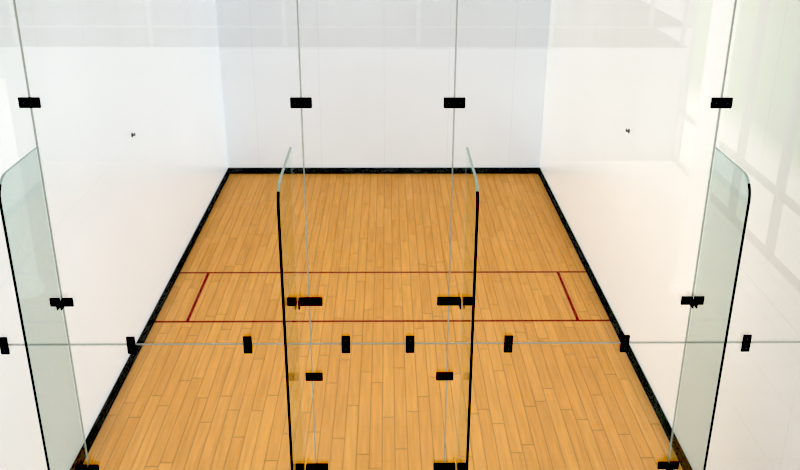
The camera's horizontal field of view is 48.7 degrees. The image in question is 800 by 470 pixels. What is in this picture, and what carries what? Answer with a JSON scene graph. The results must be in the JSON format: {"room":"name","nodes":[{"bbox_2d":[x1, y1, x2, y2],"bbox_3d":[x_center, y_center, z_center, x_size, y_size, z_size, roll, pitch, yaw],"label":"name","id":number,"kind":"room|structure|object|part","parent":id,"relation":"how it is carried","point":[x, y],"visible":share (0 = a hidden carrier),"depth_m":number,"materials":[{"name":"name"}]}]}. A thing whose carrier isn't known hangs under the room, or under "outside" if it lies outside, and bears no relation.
{"room":"racquetball court","nodes":[
{"label":"racquetball court","id":0,"kind":"room"},
{"bbox_2d":[0,0,227,469],"bbox_3d":[-3.356,-1.699,10.321,0.200,6.296,12.492,0,23,-1],"label":"wall","id":1,"kind":"structure","parent":0,"point":[124,209],"depth_m":9.25,"materials":[{"name":"white paint"}]},
{"bbox_2d":[82,174,682,469],"bbox_3d":[-0.222,1.216,11.694,6.496,0.121,12.692,0,23,-1],"label":"floor","id":2,"kind":"structure","parent":0,"point":[377,406],"depth_m":11.10,"materials":[{"name":"brown wood"}]},
{"bbox_2d":[657,147,750,469],"bbox_3d":[1.583,1.622,5.052,0.124,4.270,0.500,0,23,-1],"label":"glass wall","id":3,"kind":"structure","parent":2,"relation":"on","point":[735,164],"depth_m":4.41,"materials":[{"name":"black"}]},
{"bbox_3d":[1.581,1.364,5.188,0.124,0.050,0.050,0,23,-1],"label":"glass back wall fin bracket","id":4,"kind":"part","parent":3,"relation":"part of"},
{"bbox_3d":[1.585,0.363,4.770,0.124,0.050,0.050,0,23,-1],"label":"glass back wall fin bracket","id":5,"kind":"part","parent":3,"relation":"part of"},
{"bbox_3d":[-1.160,2.050,5.468,1.319,3.137,0.013,0,23,-1],"label":"pane","id":6,"kind":"object","parent":2,"relation":"on","visible":0},
{"bbox_2d":[126,337,135,353],"bbox_3d":[-1.474,0.606,4.846,0.046,0.105,0.011,0,23,-1],"label":"clamp","id":7,"kind":"object","parent":6,"relation":"attached to","point":[131,347],"visible":1,"depth_m":4.84,"materials":[{"name":"black metal"}]},
{"bbox_2d":[243,336,251,352],"bbox_3d":[-0.837,0.605,4.856,0.046,0.105,0.011,0,23,-1],"label":"clamp","id":8,"kind":"object","parent":6,"relation":"attached to","point":[247,341],"visible":1,"depth_m":4.85,"materials":[{"name":"black metal"}]},
{"bbox_2d":[216,0,550,167],"bbox_3d":[-0.295,-4.152,16.220,6.496,6.296,0.200,0,23,-1],"label":"wall","id":9,"kind":"structure","parent":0,"point":[378,75],"depth_m":16.64,"materials":[{"name":"white paint"}]},
{"bbox_2d":[8,0,799,465],"bbox_3d":[-0.127,0.683,4.912,6.096,6.096,0.011,0,23,-1],"label":"glass wall","id":10,"kind":"structure","parent":0,"point":[14,3],"depth_m":4.84,"materials":[{"name":"clear glass"}]},
{"bbox_2d":[0,147,49,469],"bbox_3d":[-1.816,1.628,5.003,0.012,4.270,0.498,0,23,-1],"label":"glass wall","id":11,"kind":"structure","parent":10,"relation":"attached to","point":[1,209],"depth_m":4.22,"materials":[{"name":"clear glass"}]},
{"bbox_2d":[290,98,311,107],"bbox_3d":[-0.486,-0.648,4.337,0.105,0.052,0.011,0,23,-1],"label":"fitting","id":12,"kind":"object","parent":10,"relation":"attached to","point":[294,102],"visible":1,"depth_m":4.33,"materials":[{"name":"black metal"}]},
{"bbox_2d":[305,373,322,380],"bbox_3d":[-0.480,0.793,4.940,0.095,0.050,0.011,0,23,-1],"label":"fitting","id":13,"kind":"object","parent":10,"relation":"attached to","point":[309,376],"visible":1,"depth_m":4.93,"materials":[{"name":"black metal"}]},
{"bbox_2d":[341,336,349,352],"bbox_3d":[-0.298,0.604,4.863,0.046,0.105,0.011,0,23,-1],"label":"clamp","id":14,"kind":"object","parent":10,"relation":"attached to","point":[345,339],"visible":1,"depth_m":4.86,"materials":[{"name":"black metal"}]},
{"bbox_2d":[406,336,413,352],"bbox_3d":[0.055,0.603,4.868,0.046,0.105,0.011,0,23,-1],"label":"clamp","id":15,"kind":"object","parent":10,"relation":"attached to","point":[409,339],"visible":1,"depth_m":4.87,"materials":[{"name":"black metal"}]},
{"bbox_2d":[436,372,452,379],"bbox_3d":[0.250,0.792,4.950,0.095,0.050,0.011,0,23,-1],"label":"fitting","id":16,"kind":"object","parent":10,"relation":"attached to","point":[439,375],"visible":1,"depth_m":4.95,"materials":[{"name":"black metal"}]},
{"bbox_2d":[444,98,464,107],"bbox_3d":[0.268,-0.649,4.348,0.105,0.052,0.011,0,23,-1],"label":"fitting","id":17,"kind":"object","parent":10,"relation":"attached to","point":[448,102],"visible":1,"depth_m":4.34,"materials":[{"name":"black metal"}]},
{"bbox_2d":[504,336,512,351],"bbox_3d":[0.598,0.602,4.876,0.046,0.105,0.011,0,23,-1],"label":"clamp","id":18,"kind":"object","parent":10,"relation":"attached to","point":[508,341],"visible":1,"depth_m":4.87,"materials":[{"name":"black metal"}]},
{"bbox_2d":[620,335,629,351],"bbox_3d":[1.243,0.601,4.885,0.046,0.105,0.011,0,23,-1],"label":"clamp","id":19,"kind":"object","parent":10,"relation":"attached to","point":[624,346],"visible":1,"depth_m":4.88,"materials":[{"name":"black metal"}]},
{"bbox_2d":[710,98,732,107],"bbox_3d":[1.589,-0.652,4.367,0.105,0.052,0.011,0,23,-1],"label":"fitting","id":20,"kind":"object","parent":10,"relation":"attached to","point":[715,102],"visible":1,"depth_m":4.36,"materials":[{"name":"black metal"}]},
{"bbox_2d":[741,335,751,351],"bbox_3d":[1.918,0.600,4.894,0.046,0.105,0.011,0,23,-1],"label":"clamp","id":21,"kind":"object","parent":10,"relation":"attached to","point":[746,342],"visible":1,"depth_m":4.89,"materials":[{"name":"black metal"}]},
{"bbox_2d":[540,0,799,469],"bbox_3d":[2.940,-1.710,10.410,0.200,6.296,12.492,0,23,-1],"label":"wall","id":22,"kind":"structure","parent":0,"point":[633,202],"depth_m":8.71,"materials":[{"name":"white paint"}]},
{"bbox_2d":[70,168,692,469],"bbox_3d":[-0.222,1.083,11.704,6.096,0.120,12.172,0,23,-1],"label":"baseboard","id":23,"kind":"structure","parent":22,"relation":"attached to","point":[97,425],"depth_m":12.81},
{"bbox_3d":[-2.502,2.052,5.449,1.355,3.137,0.013,0,23,-1],"label":"glass wall","id":24,"kind":"structure","parent":0,"visible":0},
{"bbox_2d":[0,337,9,353],"bbox_3d":[-2.167,0.607,4.837,0.046,0.105,0.011,0,23,-1],"label":"clamp","id":25,"kind":"object","parent":24,"relation":"attached to","point":[4,348],"visible":1,"depth_m":4.83,"materials":[{"name":"black metal"}]},
{"bbox_2d":[49,298,73,309],"bbox_3d":[-1.815,0.369,4.721,0.124,0.050,0.050,0,23,-1],"label":"bracket","id":26,"kind":"object","parent":24,"relation":"attached to","point":[54,302],"visible":1,"depth_m":4.73,"materials":[{"name":"black metal"}]},
{"bbox_2d":[77,465,98,469],"bbox_3d":[-1.819,1.370,5.140,0.124,0.050,0.050,0,23,-1],"label":"bracket","id":27,"kind":"object","parent":24,"relation":"attached to","point":[80,467],"visible":1,"depth_m":5.15,"materials":[{"name":"black metal"}]},
{"bbox_3d":[-1.047,6.115,-0.032,14.000,0.120,12.700,0,23,-1],"label":"floor","id":28,"kind":"structure","parent":0,"visible":0},
{"bbox_2d":[277,147,327,469],"bbox_3d":[-0.513,1.645,4.976,0.189,4.270,0.600,0,23,-1],"label":"glass wall","id":29,"kind":"structure","parent":28,"relation":"on","point":[290,148],"depth_m":4.32,"materials":[{"name":"black"}]},
{"bbox_3d":[-0.512,0.367,4.740,0.189,0.050,0.050,0,23,-1],"label":"glass back wall fin bracket","id":30,"kind":"part","parent":29,"relation":"part of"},
{"bbox_3d":[-0.516,1.368,5.158,0.189,0.050,0.050,0,23,-1],"label":"glass back wall fin bracket","id":31,"kind":"part","parent":29,"relation":"part of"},
{"bbox_2d":[433,147,478,469],"bbox_3d":[0.295,1.643,4.988,0.189,4.270,0.600,0,23,-1],"label":"glass wall","id":32,"kind":"structure","parent":28,"relation":"on","point":[467,148],"depth_m":4.33,"materials":[{"name":"black"}]},
{"bbox_3d":[0.292,1.367,5.170,0.189,0.050,0.050,0,23,-1],"label":"glass back wall fin bracket","id":33,"kind":"part","parent":32,"relation":"part of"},
{"bbox_3d":[0.296,0.366,4.751,0.189,0.050,0.050,0,23,-1],"label":"glass back wall fin bracket","id":34,"kind":"part","parent":32,"relation":"part of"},
{"bbox_3d":[-1.148,-0.765,4.292,1.319,2.953,0.013,0,23,-1],"label":"pane","id":35,"kind":"object","parent":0,"visible":0},
{"bbox_2d":[18,97,40,107],"bbox_3d":[-1.810,-0.646,4.318,0.105,0.052,0.011,0,23,-1],"label":"fitting","id":36,"kind":"object","parent":35,"relation":"attached to","point":[24,102],"visible":1,"depth_m":4.32,"materials":[{"name":"black metal"}]}
]}

